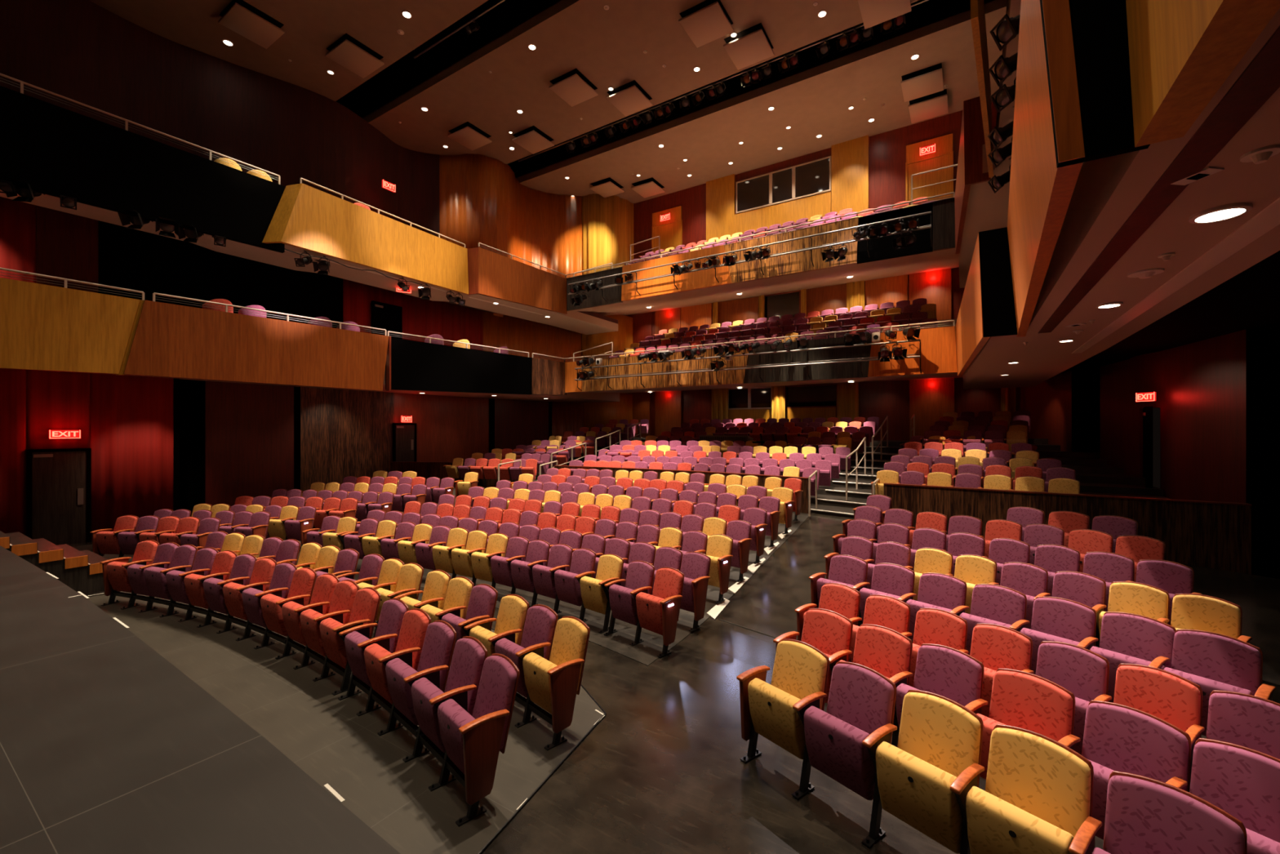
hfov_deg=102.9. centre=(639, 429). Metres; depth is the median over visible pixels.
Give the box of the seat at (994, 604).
[950,583,1026,654]
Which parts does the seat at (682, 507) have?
seat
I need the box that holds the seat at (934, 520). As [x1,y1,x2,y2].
[907,511,947,548]
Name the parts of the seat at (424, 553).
armrest, seat, seat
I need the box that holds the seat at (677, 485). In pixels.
[659,480,684,500]
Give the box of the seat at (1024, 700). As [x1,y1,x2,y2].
[964,668,1075,779]
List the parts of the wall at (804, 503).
cap rail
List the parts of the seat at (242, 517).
seat, seat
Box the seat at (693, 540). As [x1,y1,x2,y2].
[672,530,707,559]
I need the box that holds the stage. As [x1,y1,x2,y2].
[0,545,399,853]
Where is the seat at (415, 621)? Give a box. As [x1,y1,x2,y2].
[356,608,431,716]
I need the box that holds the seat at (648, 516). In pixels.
[634,509,660,542]
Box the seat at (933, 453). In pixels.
[919,448,938,464]
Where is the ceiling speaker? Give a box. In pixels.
[1127,267,1164,279]
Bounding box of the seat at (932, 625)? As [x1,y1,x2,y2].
[901,608,967,687]
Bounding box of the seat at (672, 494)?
[651,488,678,511]
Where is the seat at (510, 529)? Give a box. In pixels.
[485,521,519,551]
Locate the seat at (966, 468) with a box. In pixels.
[952,463,982,486]
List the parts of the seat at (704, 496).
seat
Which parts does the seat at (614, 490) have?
seat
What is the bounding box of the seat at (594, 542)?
[569,533,605,568]
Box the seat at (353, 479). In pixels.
[339,475,357,488]
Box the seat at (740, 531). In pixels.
[721,520,751,582]
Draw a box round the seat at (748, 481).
[742,475,759,493]
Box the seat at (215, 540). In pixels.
[196,530,228,552]
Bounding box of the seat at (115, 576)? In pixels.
[100,539,159,605]
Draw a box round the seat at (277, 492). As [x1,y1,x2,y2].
[270,488,287,503]
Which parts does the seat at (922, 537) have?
seat, seat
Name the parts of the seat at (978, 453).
seat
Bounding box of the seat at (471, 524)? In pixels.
[458,517,478,533]
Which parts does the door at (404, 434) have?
push plate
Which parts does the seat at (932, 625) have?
armrest, seat, seat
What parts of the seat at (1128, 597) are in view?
leg, armrest, seat, seat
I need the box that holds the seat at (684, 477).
[675,471,689,482]
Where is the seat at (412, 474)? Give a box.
[397,471,417,485]
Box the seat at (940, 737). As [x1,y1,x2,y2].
[861,688,983,853]
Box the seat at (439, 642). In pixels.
[377,620,456,737]
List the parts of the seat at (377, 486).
seat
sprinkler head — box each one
[396,29,404,35]
[604,4,608,9]
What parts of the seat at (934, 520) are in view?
seat, seat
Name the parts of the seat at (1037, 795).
leg, armrest, seat, seat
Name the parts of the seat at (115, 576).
foot plate, leg, panel, armrest, seat, seat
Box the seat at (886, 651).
[828,624,912,733]
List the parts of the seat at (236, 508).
seat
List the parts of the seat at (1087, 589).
armrest, seat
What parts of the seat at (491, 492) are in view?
seat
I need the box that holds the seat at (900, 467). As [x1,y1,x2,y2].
[884,461,905,483]
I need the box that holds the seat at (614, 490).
[607,484,624,503]
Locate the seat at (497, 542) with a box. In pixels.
[466,533,508,586]
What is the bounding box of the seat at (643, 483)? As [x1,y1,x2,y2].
[623,478,650,496]
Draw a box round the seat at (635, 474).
[629,470,643,485]
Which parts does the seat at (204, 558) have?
foot plate, leg, armrest, seat, seat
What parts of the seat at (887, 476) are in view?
seat, seat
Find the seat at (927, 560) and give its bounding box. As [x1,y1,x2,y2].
[905,547,952,600]
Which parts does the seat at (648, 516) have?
seat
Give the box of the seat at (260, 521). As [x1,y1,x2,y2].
[231,511,271,539]
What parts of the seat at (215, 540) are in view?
seat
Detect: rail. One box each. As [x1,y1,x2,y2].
[497,459,521,480]
[539,460,557,475]
[551,442,586,467]
[573,262,613,275]
[573,342,613,361]
[595,429,620,455]
[627,422,640,440]
[630,235,660,260]
[808,470,817,516]
[845,436,866,500]
[871,415,888,474]
[872,478,879,494]
[910,413,915,438]
[911,164,957,204]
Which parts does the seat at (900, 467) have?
seat, seat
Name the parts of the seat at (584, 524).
seat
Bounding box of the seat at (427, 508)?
[420,502,437,523]
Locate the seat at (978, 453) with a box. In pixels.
[964,448,986,466]
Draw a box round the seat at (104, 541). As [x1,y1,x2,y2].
[89,515,138,556]
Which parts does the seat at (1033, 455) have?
seat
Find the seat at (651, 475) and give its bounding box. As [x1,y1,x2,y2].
[643,471,657,480]
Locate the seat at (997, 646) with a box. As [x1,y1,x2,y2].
[959,623,1032,717]
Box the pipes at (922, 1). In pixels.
[518,0,928,161]
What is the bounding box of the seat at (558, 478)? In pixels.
[551,474,566,490]
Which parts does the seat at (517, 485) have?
seat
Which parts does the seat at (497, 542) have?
leg, armrest, seat, seat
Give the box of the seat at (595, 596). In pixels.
[574,553,623,633]
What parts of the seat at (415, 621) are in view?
foot plate, leg, armrest, seat, seat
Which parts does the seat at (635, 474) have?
seat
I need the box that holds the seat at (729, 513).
[718,504,741,535]
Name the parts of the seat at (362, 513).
seat, seat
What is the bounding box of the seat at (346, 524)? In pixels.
[318,516,357,551]
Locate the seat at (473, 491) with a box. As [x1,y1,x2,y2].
[455,486,484,507]
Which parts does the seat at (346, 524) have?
armrest, seat, armrest, seat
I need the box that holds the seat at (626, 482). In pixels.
[607,477,633,494]
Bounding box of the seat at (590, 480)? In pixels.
[584,475,599,492]
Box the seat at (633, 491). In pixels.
[626,485,642,507]
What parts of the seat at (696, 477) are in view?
seat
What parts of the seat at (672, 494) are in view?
seat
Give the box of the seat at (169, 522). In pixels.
[133,515,180,545]
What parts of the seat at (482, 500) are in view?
seat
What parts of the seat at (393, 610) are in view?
foot plate, leg, seat, armrest, seat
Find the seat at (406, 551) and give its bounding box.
[393,523,433,564]
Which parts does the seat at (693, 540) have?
seat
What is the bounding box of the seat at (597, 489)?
[591,484,607,504]
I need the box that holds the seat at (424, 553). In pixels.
[410,524,451,569]
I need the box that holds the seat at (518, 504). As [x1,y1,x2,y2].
[501,497,525,524]
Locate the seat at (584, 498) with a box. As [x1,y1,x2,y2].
[577,492,595,516]
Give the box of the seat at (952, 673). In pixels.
[888,643,984,746]
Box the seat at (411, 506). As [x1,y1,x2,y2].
[401,500,421,515]
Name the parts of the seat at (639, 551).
seat, seat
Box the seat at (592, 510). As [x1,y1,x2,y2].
[574,503,600,528]
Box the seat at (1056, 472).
[1044,466,1075,492]
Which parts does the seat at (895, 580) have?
leg, armrest, seat, seat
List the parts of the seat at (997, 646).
armrest, seat, seat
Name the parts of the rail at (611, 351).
post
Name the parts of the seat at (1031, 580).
seat, seat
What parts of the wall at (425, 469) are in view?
cap rail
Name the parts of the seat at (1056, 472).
seat, seat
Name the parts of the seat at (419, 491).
seat, seat, panel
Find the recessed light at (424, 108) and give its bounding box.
[421,106,427,111]
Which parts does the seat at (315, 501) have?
seat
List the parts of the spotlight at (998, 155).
colour frame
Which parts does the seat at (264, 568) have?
foot plate, leg, armrest, seat, seat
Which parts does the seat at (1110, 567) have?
seat, seat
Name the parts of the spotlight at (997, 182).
colour frame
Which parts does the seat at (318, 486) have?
seat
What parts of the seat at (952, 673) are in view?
leg, armrest, seat, seat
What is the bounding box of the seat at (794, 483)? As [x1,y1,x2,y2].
[783,477,803,521]
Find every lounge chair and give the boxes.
[202,298,233,312]
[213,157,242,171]
[238,304,266,317]
[246,169,272,182]
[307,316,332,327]
[336,321,359,331]
[354,202,370,209]
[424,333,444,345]
[453,339,470,348]
[493,346,508,354]
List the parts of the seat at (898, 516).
seat, seat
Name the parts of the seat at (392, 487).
seat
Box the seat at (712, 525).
[697,516,726,555]
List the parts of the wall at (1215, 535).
cap rail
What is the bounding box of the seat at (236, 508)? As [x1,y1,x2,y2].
[213,503,248,517]
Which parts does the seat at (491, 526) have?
seat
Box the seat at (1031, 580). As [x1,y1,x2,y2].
[989,562,1048,629]
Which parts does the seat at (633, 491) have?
seat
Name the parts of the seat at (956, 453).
seat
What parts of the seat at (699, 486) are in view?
seat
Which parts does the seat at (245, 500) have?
seat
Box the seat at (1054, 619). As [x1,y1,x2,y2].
[1009,596,1096,675]
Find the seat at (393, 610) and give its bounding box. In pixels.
[337,598,408,700]
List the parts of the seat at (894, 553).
armrest, seat, seat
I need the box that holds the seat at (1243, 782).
[1165,737,1279,853]
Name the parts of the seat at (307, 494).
seat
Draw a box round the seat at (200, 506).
[191,502,212,516]
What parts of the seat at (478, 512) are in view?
seat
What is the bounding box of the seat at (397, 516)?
[384,510,403,524]
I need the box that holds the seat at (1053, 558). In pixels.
[1028,544,1079,596]
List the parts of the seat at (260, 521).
armrest, seat, seat, panel, armrest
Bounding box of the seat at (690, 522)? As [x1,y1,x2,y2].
[675,514,703,550]
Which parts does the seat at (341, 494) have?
seat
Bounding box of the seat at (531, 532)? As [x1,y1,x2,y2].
[508,524,540,542]
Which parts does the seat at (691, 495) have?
seat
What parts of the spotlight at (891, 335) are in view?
colour frame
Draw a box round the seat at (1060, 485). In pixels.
[1044,477,1079,493]
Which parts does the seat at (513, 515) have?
seat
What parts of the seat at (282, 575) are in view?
foot plate, leg, armrest, seat, seat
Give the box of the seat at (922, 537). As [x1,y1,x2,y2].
[904,528,946,570]
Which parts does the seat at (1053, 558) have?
seat, seat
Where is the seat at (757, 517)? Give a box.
[742,506,767,564]
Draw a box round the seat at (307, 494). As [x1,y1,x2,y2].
[302,489,317,506]
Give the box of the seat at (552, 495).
[541,489,561,512]
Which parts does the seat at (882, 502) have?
seat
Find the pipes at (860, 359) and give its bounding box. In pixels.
[574,338,921,391]
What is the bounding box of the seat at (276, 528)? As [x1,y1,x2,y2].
[267,505,298,540]
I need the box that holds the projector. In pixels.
[657,350,672,359]
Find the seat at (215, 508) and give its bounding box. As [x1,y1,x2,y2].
[211,503,230,517]
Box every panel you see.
[217,0,284,48]
[325,33,384,78]
[448,121,492,150]
[511,125,554,154]
[549,68,598,106]
[590,177,624,197]
[606,80,653,115]
[631,177,665,198]
[678,0,733,47]
[723,22,774,70]
[836,382,858,422]
[857,0,911,29]
[900,62,943,102]
[908,88,948,123]
[1007,0,1084,337]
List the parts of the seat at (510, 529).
seat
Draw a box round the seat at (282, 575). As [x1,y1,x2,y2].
[235,561,297,640]
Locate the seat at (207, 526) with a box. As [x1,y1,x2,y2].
[175,517,220,549]
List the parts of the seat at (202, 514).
seat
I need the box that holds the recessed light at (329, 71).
[326,69,334,74]
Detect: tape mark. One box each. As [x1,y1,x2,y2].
[45,572,58,578]
[77,591,88,598]
[112,617,128,628]
[324,783,345,802]
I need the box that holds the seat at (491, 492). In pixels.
[471,486,499,507]
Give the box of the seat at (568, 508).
[555,502,580,528]
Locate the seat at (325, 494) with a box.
[305,489,333,510]
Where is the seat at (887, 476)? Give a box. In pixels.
[871,469,898,495]
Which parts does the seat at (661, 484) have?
seat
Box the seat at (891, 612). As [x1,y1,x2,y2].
[848,594,910,662]
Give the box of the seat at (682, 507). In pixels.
[660,499,693,525]
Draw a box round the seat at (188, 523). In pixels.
[154,516,199,546]
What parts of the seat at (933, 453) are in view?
seat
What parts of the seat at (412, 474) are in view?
seat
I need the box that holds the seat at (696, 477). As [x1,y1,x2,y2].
[684,472,705,489]
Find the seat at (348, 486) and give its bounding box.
[332,482,355,496]
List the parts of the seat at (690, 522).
seat, seat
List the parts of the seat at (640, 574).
foot plate, leg, armrest, seat, seat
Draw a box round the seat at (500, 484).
[496,480,511,488]
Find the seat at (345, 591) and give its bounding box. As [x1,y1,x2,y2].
[293,579,359,669]
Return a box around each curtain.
[711,388,728,422]
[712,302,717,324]
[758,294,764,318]
[771,385,785,422]
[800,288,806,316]
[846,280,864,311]
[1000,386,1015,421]
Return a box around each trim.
[0,277,139,373]
[115,299,144,375]
[262,182,306,243]
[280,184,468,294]
[284,248,446,291]
[385,337,532,394]
[386,336,391,391]
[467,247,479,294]
[468,297,542,315]
[477,628,606,853]
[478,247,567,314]
[532,357,566,395]
[533,453,897,515]
[564,361,582,392]
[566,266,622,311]
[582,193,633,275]
[582,314,632,359]
[582,348,748,391]
[583,393,632,431]
[621,244,732,301]
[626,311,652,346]
[628,391,650,436]
[652,205,681,226]
[654,307,680,334]
[654,390,682,437]
[680,302,712,330]
[706,173,735,241]
[706,598,729,619]
[717,296,758,326]
[718,618,775,637]
[724,217,858,284]
[728,408,771,422]
[728,576,749,593]
[734,191,831,234]
[743,333,871,383]
[747,557,765,573]
[764,542,779,554]
[777,529,791,538]
[786,407,835,422]
[806,283,846,316]
[831,134,868,213]
[857,201,933,263]
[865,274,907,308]
[867,325,957,377]
[906,133,952,163]
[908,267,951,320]
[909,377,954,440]
[933,197,955,251]
[954,108,970,253]
[955,232,990,376]
[963,96,991,186]
[970,0,993,177]
[978,226,1017,337]
[1037,25,1279,333]
[1040,0,1150,168]
[1071,197,1279,353]
[1125,0,1279,146]
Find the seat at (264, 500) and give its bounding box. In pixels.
[252,495,271,506]
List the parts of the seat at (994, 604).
armrest, seat, seat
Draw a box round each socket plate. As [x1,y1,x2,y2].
[1063,323,1086,327]
[1169,166,1224,185]
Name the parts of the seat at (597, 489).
seat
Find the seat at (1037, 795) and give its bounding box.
[949,724,1093,853]
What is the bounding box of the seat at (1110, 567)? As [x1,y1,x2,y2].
[1077,551,1134,612]
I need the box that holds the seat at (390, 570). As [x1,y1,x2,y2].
[354,558,404,626]
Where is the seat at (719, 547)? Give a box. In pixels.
[694,533,733,603]
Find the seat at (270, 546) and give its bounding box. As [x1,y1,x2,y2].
[250,536,283,560]
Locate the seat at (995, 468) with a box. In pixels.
[981,464,1011,488]
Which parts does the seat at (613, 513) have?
seat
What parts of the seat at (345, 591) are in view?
foot plate, leg, armrest, seat, seat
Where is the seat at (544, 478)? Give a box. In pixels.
[537,474,551,484]
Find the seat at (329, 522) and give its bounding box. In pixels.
[302,515,341,546]
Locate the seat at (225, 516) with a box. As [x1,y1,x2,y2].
[198,510,235,527]
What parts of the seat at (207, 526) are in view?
armrest, seat, panel, armrest, seat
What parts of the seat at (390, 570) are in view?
armrest, seat, seat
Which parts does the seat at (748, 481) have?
seat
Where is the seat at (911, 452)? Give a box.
[897,448,917,462]
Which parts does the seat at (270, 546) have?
seat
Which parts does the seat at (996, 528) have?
seat, seat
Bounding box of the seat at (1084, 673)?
[1022,640,1109,755]
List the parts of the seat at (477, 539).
leg, armrest, seat, seat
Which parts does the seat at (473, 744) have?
foot plate, leg, armrest, seat, foot plate, leg, panel, armrest, seat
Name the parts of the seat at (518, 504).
seat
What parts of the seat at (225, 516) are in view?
seat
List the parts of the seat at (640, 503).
seat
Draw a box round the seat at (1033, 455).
[1006,449,1039,466]
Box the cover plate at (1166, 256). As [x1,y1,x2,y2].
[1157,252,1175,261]
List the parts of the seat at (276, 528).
seat, seat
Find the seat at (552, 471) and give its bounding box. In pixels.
[537,467,559,478]
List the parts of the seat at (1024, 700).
armrest, seat, seat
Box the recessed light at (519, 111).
[516,109,522,113]
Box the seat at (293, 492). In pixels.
[286,488,302,497]
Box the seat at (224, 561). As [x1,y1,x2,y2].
[177,550,237,622]
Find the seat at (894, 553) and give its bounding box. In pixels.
[864,541,911,589]
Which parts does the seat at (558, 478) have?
seat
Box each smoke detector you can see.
[1072,329,1083,333]
[1240,144,1279,164]
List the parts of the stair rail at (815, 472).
post, post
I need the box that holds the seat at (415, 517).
[394,511,421,538]
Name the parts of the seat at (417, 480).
seat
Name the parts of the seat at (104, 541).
panel, armrest, seat, seat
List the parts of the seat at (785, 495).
seat, seat, leg, panel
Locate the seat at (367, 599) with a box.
[312,586,381,695]
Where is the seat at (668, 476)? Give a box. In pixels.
[659,471,674,482]
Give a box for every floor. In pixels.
[67,486,1279,853]
[72,488,456,562]
[85,591,604,853]
[533,436,645,481]
[610,318,957,355]
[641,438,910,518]
[1028,438,1169,498]
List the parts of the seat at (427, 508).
seat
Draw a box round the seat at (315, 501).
[297,496,324,513]
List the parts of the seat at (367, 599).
foot plate, leg, armrest, seat, foot plate, leg, armrest, seat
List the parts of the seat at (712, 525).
seat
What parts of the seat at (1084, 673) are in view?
armrest, seat, seat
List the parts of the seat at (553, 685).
foot plate, leg, armrest, seat, foot plate, leg, panel, armrest, seat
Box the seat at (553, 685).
[515,616,590,751]
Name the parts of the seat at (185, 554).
foot plate, leg, armrest, seat, seat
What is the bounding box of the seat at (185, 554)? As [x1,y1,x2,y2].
[138,544,197,613]
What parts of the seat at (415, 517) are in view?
seat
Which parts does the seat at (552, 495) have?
seat, seat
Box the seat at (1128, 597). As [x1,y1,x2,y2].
[1092,581,1169,647]
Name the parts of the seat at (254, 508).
seat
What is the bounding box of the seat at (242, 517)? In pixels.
[218,511,253,533]
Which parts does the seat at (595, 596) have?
leg, armrest, seat, foot plate, leg, armrest, seat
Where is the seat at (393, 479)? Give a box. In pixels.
[383,475,398,484]
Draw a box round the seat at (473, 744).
[428,653,519,826]
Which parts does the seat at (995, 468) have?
seat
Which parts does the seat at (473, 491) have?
seat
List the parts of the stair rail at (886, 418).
post, rail, post, post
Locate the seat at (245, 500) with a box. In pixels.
[229,495,253,510]
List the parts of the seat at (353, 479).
seat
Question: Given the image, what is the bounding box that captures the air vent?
[1186,173,1209,180]
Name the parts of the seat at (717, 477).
seat, seat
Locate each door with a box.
[26,448,91,545]
[371,300,402,338]
[392,422,416,462]
[652,218,682,253]
[905,151,953,201]
[1142,406,1152,488]
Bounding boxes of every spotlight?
[5,178,44,202]
[59,195,77,209]
[117,208,153,229]
[155,217,179,237]
[177,224,204,242]
[212,235,226,246]
[294,250,312,266]
[312,255,330,275]
[397,276,409,292]
[417,283,431,299]
[445,289,456,303]
[454,292,465,306]
[464,18,480,35]
[564,139,575,153]
[569,283,577,293]
[571,292,581,305]
[572,282,582,293]
[574,291,589,304]
[575,356,585,368]
[576,368,586,380]
[577,280,587,291]
[580,133,590,147]
[582,355,595,367]
[582,367,596,380]
[584,280,596,292]
[586,131,598,145]
[591,278,603,290]
[604,124,616,138]
[614,274,622,284]
[618,118,630,133]
[624,271,633,282]
[629,114,642,129]
[636,350,650,362]
[641,109,653,124]
[648,348,658,361]
[653,104,663,119]
[657,347,674,361]
[661,101,675,117]
[670,262,679,275]
[675,261,688,275]
[679,94,689,110]
[680,345,691,359]
[683,260,693,272]
[684,345,700,359]
[691,88,705,106]
[694,258,701,267]
[694,344,706,358]
[702,256,710,268]
[705,84,716,100]
[707,254,720,267]
[710,356,726,371]
[712,80,726,97]
[713,342,727,356]
[722,253,733,266]
[724,251,737,266]
[724,341,736,355]
[734,340,749,354]
[740,70,751,87]
[743,247,757,262]
[746,338,760,353]
[750,66,760,83]
[755,246,762,258]
[758,244,770,259]
[760,62,772,79]
[769,337,779,351]
[777,55,790,73]
[782,335,792,351]
[786,51,799,70]
[796,333,808,349]
[815,40,830,58]
[821,244,835,262]
[832,242,848,261]
[835,31,848,51]
[843,330,857,346]
[845,27,859,47]
[852,226,860,239]
[853,328,871,344]
[859,26,873,42]
[859,225,870,237]
[867,223,880,238]
[875,221,888,237]
[878,342,892,361]
[880,17,894,34]
[884,326,897,342]
[889,217,906,234]
[890,13,905,31]
[892,231,906,249]
[892,342,906,359]
[901,230,916,248]
[902,324,920,340]
[906,215,919,231]
[987,106,1014,149]
[987,135,1013,167]
[987,156,1011,193]
[988,52,1017,86]
[990,12,1020,50]
[990,76,1016,112]
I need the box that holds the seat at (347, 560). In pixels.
[313,548,359,588]
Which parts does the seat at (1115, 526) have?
seat, seat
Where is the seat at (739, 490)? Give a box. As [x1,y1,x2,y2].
[716,484,746,506]
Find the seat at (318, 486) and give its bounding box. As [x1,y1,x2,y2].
[301,481,325,496]
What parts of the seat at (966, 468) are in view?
seat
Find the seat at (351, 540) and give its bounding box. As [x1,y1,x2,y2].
[340,518,378,559]
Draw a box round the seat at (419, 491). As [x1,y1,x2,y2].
[400,484,426,513]
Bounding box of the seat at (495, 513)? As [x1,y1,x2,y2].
[477,506,503,529]
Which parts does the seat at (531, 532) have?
seat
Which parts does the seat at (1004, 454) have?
seat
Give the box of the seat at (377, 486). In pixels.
[361,482,383,502]
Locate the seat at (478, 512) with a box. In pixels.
[457,505,487,525]
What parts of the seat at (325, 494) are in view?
seat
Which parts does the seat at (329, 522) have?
panel, armrest, seat, seat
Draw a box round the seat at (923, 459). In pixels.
[912,455,933,472]
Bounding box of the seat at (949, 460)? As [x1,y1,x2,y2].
[930,455,955,475]
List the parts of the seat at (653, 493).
seat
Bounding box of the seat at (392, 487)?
[377,482,397,502]
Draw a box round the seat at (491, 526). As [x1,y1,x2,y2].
[467,519,498,553]
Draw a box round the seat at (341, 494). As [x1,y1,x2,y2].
[322,489,348,508]
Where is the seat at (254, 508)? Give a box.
[233,503,263,519]
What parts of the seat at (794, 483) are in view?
seat, seat, panel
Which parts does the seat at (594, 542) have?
seat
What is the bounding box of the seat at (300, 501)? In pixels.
[287,496,306,506]
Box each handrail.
[0,72,279,184]
[0,266,144,300]
[152,292,386,335]
[299,177,465,247]
[386,330,528,356]
[478,191,955,278]
[532,320,955,362]
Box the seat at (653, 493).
[631,487,659,509]
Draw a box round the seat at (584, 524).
[560,515,595,548]
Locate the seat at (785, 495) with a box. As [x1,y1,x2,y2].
[771,487,794,534]
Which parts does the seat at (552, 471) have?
seat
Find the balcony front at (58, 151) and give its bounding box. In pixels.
[0,85,284,253]
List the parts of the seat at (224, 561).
foot plate, leg, armrest, seat, seat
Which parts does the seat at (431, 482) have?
seat, seat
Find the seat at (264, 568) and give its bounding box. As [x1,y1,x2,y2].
[216,557,276,633]
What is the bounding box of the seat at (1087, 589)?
[1033,571,1106,646]
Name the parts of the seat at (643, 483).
seat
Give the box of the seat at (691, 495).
[671,489,697,511]
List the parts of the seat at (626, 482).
seat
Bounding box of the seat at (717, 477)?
[703,473,725,491]
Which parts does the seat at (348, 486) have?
seat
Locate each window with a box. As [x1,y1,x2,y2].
[728,386,771,409]
[736,155,831,213]
[764,289,800,321]
[785,383,836,408]
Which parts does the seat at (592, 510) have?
seat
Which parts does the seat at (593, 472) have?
seat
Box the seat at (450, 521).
[439,515,458,528]
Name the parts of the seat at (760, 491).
seat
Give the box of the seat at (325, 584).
[275,573,339,659]
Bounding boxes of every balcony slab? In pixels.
[0,189,617,334]
[85,370,619,403]
[444,301,617,324]
[571,248,959,315]
[573,372,963,393]
[958,0,1083,288]
[963,7,1279,389]
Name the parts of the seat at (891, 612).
seat, armrest, seat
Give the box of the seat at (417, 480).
[410,476,425,495]
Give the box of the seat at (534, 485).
[528,480,542,490]
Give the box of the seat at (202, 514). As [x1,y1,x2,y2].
[192,509,212,533]
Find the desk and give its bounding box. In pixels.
[697,435,764,445]
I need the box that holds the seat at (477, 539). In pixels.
[446,529,488,578]
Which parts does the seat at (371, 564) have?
seat, armrest, seat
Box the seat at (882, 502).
[853,494,891,524]
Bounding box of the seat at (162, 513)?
[153,508,173,518]
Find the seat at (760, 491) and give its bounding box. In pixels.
[736,485,767,507]
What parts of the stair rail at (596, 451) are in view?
post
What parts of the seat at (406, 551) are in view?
armrest, seat, seat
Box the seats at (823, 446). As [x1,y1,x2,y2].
[443,196,1037,496]
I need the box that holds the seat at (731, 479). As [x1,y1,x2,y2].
[725,474,742,490]
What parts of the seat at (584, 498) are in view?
seat, seat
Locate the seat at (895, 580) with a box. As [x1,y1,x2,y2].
[852,563,915,626]
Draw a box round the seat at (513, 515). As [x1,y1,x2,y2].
[496,508,520,533]
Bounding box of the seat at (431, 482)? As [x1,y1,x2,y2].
[424,476,439,502]
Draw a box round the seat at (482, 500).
[470,495,490,511]
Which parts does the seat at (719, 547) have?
seat, seat, leg, panel, armrest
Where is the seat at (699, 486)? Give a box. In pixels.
[677,481,704,503]
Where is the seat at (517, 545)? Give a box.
[486,536,528,588]
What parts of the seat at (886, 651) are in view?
armrest, seat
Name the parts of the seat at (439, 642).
foot plate, leg, armrest, seat, seat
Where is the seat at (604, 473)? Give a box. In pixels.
[599,469,613,478]
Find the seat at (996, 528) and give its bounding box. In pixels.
[978,519,1022,558]
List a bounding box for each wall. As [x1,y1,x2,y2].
[0,0,439,236]
[0,196,36,283]
[0,368,89,536]
[36,205,97,293]
[89,373,173,541]
[97,220,342,328]
[173,377,205,516]
[205,381,293,506]
[293,386,300,489]
[300,386,394,491]
[342,278,483,350]
[390,461,518,487]
[394,392,414,422]
[414,394,488,462]
[439,153,582,316]
[483,311,581,362]
[488,398,494,453]
[494,398,548,449]
[548,401,551,439]
[551,401,583,436]
[554,465,808,513]
[581,101,1020,440]
[883,482,1251,574]
[1020,370,1071,451]
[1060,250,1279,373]
[1071,368,1100,452]
[1100,329,1245,502]
[1139,351,1159,408]
[1245,326,1279,578]
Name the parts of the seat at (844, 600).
armrest, panel, seat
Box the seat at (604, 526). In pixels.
[582,518,616,553]
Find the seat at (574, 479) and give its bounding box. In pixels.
[557,475,582,491]
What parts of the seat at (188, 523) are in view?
armrest, seat, seat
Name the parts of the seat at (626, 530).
seat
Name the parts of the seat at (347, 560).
seat, armrest, armrest, seat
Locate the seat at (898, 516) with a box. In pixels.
[875,508,913,542]
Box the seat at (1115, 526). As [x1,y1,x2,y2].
[1091,515,1137,553]
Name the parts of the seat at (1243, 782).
armrest, seat, seat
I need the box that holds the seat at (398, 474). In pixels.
[387,471,402,479]
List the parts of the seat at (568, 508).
seat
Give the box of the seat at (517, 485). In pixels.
[512,480,527,498]
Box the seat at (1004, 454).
[982,449,1012,466]
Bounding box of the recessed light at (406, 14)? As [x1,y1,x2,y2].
[401,9,412,18]
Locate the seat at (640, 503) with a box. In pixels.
[620,496,651,519]
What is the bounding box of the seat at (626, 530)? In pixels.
[604,520,637,548]
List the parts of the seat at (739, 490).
seat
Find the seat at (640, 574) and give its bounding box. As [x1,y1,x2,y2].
[604,560,654,635]
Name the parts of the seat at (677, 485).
seat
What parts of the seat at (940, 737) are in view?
foot plate, leg, armrest, seat, seat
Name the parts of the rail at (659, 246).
post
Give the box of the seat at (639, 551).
[621,542,656,586]
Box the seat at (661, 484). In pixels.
[642,479,666,497]
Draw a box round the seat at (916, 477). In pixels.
[897,471,924,484]
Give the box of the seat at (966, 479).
[949,472,981,488]
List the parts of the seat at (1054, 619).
armrest, seat, seat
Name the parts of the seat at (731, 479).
seat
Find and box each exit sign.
[48,430,80,438]
[382,179,395,192]
[396,288,411,293]
[400,415,411,422]
[660,213,670,222]
[920,143,935,155]
[1135,391,1155,401]
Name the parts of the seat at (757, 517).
seat, seat, leg, panel, armrest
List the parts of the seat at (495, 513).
seat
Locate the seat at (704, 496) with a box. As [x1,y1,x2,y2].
[693,491,716,514]
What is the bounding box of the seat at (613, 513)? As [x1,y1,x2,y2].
[594,505,620,533]
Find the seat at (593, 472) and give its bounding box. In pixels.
[582,468,599,483]
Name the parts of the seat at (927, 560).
seat, seat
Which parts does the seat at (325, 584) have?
foot plate, leg, armrest, seat, seat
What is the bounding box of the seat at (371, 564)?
[336,553,384,586]
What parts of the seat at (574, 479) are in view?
seat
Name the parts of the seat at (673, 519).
seat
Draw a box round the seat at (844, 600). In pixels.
[794,582,860,640]
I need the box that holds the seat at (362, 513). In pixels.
[355,491,378,521]
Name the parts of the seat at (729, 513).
seat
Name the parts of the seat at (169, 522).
armrest, seat, seat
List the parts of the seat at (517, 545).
leg, armrest, seat, seat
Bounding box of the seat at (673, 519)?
[654,511,681,543]
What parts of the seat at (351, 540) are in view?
armrest, seat, seat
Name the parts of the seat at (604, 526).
armrest, seat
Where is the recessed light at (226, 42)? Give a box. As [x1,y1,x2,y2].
[222,39,233,46]
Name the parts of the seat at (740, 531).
seat, seat, leg, panel, armrest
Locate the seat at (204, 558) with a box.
[159,546,218,617]
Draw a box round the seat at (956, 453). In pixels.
[941,448,961,474]

